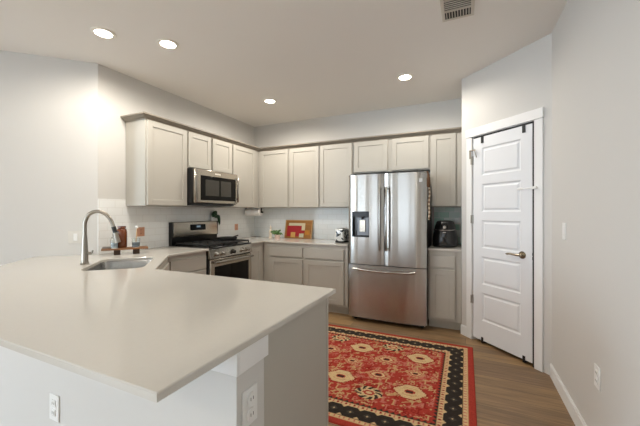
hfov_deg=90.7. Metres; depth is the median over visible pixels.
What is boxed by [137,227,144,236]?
outlet
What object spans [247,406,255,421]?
receptacle
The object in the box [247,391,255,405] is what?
receptacle
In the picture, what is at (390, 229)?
refrigerator
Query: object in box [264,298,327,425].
base cabinet
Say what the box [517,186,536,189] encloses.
safety latch
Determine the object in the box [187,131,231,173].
upper cabinet
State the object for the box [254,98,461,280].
wall
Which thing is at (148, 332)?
countertop
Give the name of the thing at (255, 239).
countertop
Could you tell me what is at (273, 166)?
upper cabinet
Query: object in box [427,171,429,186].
pot holder
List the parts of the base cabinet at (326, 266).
drawer, door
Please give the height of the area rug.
0.009 m
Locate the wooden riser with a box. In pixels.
[101,246,147,254]
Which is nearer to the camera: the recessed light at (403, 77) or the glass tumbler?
the glass tumbler
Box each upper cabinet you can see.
[126,119,186,206]
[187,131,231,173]
[215,144,257,207]
[258,149,289,207]
[290,143,352,207]
[353,136,429,174]
[430,133,461,206]
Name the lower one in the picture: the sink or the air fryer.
the sink
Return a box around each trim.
[120,111,461,151]
[211,335,267,376]
[466,107,543,371]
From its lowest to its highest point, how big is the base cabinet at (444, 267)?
0.890 m
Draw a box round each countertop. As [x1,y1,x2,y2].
[0,246,335,402]
[237,236,348,245]
[428,244,461,251]
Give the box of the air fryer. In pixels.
[433,220,457,247]
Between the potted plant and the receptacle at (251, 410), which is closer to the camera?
the receptacle at (251, 410)
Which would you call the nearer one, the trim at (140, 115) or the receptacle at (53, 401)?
the receptacle at (53, 401)
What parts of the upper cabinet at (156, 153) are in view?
door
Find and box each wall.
[0,50,97,265]
[0,346,263,425]
[98,64,253,251]
[98,199,254,253]
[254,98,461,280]
[255,207,461,243]
[462,33,551,374]
[552,0,639,425]
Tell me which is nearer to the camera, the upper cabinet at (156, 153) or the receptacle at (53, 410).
the receptacle at (53, 410)
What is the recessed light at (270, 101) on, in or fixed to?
in the ceiling
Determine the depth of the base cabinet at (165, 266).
2.86 m
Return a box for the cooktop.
[172,242,250,249]
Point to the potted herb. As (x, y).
(278, 233)
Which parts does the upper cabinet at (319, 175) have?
door, door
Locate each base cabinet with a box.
[158,258,168,269]
[168,251,205,274]
[250,243,262,280]
[264,242,303,284]
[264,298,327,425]
[304,244,348,313]
[428,250,461,329]
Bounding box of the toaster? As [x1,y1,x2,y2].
[335,228,348,242]
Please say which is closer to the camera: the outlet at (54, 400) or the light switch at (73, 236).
the outlet at (54, 400)
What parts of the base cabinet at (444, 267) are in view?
drawer, door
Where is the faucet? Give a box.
[80,210,120,264]
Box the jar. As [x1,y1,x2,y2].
[117,226,126,247]
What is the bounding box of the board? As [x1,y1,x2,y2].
[284,220,312,238]
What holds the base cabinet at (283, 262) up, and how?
on the floor
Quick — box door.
[471,121,533,367]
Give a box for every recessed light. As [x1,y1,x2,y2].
[90,27,115,38]
[157,38,178,49]
[263,99,276,103]
[397,73,413,80]
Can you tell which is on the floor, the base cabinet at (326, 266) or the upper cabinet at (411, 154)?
the base cabinet at (326, 266)
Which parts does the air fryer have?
basket handle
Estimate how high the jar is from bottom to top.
0.210 m
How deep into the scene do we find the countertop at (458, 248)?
3.56 m
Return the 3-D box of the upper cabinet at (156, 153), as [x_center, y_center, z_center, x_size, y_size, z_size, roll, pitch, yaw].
[-1.786,-0.512,3.494,0.323,0.895,0.525,0,0,25]
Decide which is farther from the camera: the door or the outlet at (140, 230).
the outlet at (140, 230)
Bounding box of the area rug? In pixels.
[328,324,476,425]
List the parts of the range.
control panel, oven door, handle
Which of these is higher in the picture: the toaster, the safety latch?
the safety latch
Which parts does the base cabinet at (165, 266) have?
false drawer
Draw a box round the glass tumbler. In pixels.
[132,238,139,246]
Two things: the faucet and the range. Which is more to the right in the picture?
the range
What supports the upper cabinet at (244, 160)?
attached to the wall at (119, 94)
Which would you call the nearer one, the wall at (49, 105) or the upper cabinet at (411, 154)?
the wall at (49, 105)
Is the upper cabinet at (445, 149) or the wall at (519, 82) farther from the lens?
the upper cabinet at (445, 149)
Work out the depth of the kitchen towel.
3.51 m
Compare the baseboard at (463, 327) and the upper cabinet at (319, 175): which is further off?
the upper cabinet at (319, 175)
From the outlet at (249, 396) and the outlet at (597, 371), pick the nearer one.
the outlet at (249, 396)
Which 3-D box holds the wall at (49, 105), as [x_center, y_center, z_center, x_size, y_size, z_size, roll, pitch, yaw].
[-4.163,-0.060,2.401,4.219,2.770,0.120,0,0,-20]
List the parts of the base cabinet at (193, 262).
drawer, drawer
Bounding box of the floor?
[328,311,574,425]
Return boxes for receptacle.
[51,399,55,406]
[51,408,55,416]
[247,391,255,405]
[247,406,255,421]
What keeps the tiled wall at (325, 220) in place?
attached to the wall at (448, 113)
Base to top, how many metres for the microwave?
0.430 m
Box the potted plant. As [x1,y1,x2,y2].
[210,211,219,224]
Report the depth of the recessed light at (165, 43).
2.71 m
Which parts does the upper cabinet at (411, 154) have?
door, door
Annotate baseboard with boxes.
[461,324,465,335]
[550,363,586,425]
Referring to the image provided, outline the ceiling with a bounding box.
[0,0,566,126]
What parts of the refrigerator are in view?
control panel, plate, door, handle, handle, handle, freezer drawer, door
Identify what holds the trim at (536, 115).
attached to the wall at (519, 82)
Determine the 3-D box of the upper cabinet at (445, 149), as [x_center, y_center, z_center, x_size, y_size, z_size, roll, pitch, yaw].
[1.574,-0.512,3.939,0.354,0.895,0.323,0,0,25]
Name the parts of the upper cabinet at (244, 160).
door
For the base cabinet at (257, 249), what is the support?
on the floor
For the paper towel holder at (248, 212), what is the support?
attached to the upper cabinet at (273, 166)
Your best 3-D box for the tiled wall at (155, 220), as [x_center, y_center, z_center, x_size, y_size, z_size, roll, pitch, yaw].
[-1.634,0.141,4.217,0.008,0.541,2.516,0,0,25]
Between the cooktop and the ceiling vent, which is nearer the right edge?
the ceiling vent
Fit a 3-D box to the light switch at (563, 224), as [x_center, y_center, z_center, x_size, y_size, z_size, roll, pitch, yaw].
[1.714,0.135,2.222,0.010,0.118,0.075,0,0,25]
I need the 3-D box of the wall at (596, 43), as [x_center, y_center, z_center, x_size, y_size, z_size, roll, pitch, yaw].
[-0.071,-0.060,-1.811,0.120,2.770,9.650,0,0,25]
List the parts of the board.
red panel, cream panel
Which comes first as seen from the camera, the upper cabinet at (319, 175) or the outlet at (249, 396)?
the outlet at (249, 396)
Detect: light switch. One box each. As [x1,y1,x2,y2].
[68,231,81,243]
[562,223,565,239]
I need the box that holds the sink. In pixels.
[85,259,150,270]
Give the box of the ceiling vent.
[440,0,474,21]
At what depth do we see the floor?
2.44 m
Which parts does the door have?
handle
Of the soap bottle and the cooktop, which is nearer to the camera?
the soap bottle
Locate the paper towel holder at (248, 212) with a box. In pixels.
[245,208,262,215]
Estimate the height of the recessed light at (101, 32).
0.009 m
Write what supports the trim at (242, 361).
attached to the wall at (214, 398)
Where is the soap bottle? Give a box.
[110,231,118,248]
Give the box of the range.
[169,221,253,278]
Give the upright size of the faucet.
0.430 m
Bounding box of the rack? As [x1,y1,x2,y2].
[481,125,527,362]
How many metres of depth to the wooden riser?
3.05 m
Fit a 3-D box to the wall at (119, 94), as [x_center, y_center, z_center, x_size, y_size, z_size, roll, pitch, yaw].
[-1.667,-0.060,4.298,0.120,2.770,2.636,0,0,25]
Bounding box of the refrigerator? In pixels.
[349,171,431,327]
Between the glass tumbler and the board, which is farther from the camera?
the board
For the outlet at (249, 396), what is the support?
attached to the wall at (214, 398)
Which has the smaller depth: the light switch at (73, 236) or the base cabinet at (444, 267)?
the light switch at (73, 236)
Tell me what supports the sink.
in the countertop at (148, 332)
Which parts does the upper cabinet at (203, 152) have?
door, door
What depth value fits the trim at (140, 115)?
4.00 m
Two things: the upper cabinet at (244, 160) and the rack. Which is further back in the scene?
the upper cabinet at (244, 160)
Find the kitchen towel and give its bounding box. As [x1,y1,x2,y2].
[428,187,429,219]
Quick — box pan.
[217,235,237,239]
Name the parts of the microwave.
edge trim, vent plate, handle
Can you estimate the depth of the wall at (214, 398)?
1.28 m
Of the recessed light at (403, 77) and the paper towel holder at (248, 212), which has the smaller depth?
the recessed light at (403, 77)
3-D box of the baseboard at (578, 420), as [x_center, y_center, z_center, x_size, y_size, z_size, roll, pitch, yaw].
[-0.142,1.272,-1.806,0.014,0.105,9.600,0,0,25]
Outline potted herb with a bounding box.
[270,230,282,238]
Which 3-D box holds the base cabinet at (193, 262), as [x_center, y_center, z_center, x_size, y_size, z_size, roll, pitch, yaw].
[-1.648,0.880,3.439,0.626,0.890,0.499,0,0,25]
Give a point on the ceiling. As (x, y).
(315, 58)
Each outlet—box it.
[49,392,59,422]
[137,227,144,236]
[242,382,256,425]
[594,363,600,391]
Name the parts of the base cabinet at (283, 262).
drawer, door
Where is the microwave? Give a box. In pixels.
[187,168,238,205]
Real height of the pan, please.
0.051 m
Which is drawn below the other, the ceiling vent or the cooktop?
the cooktop

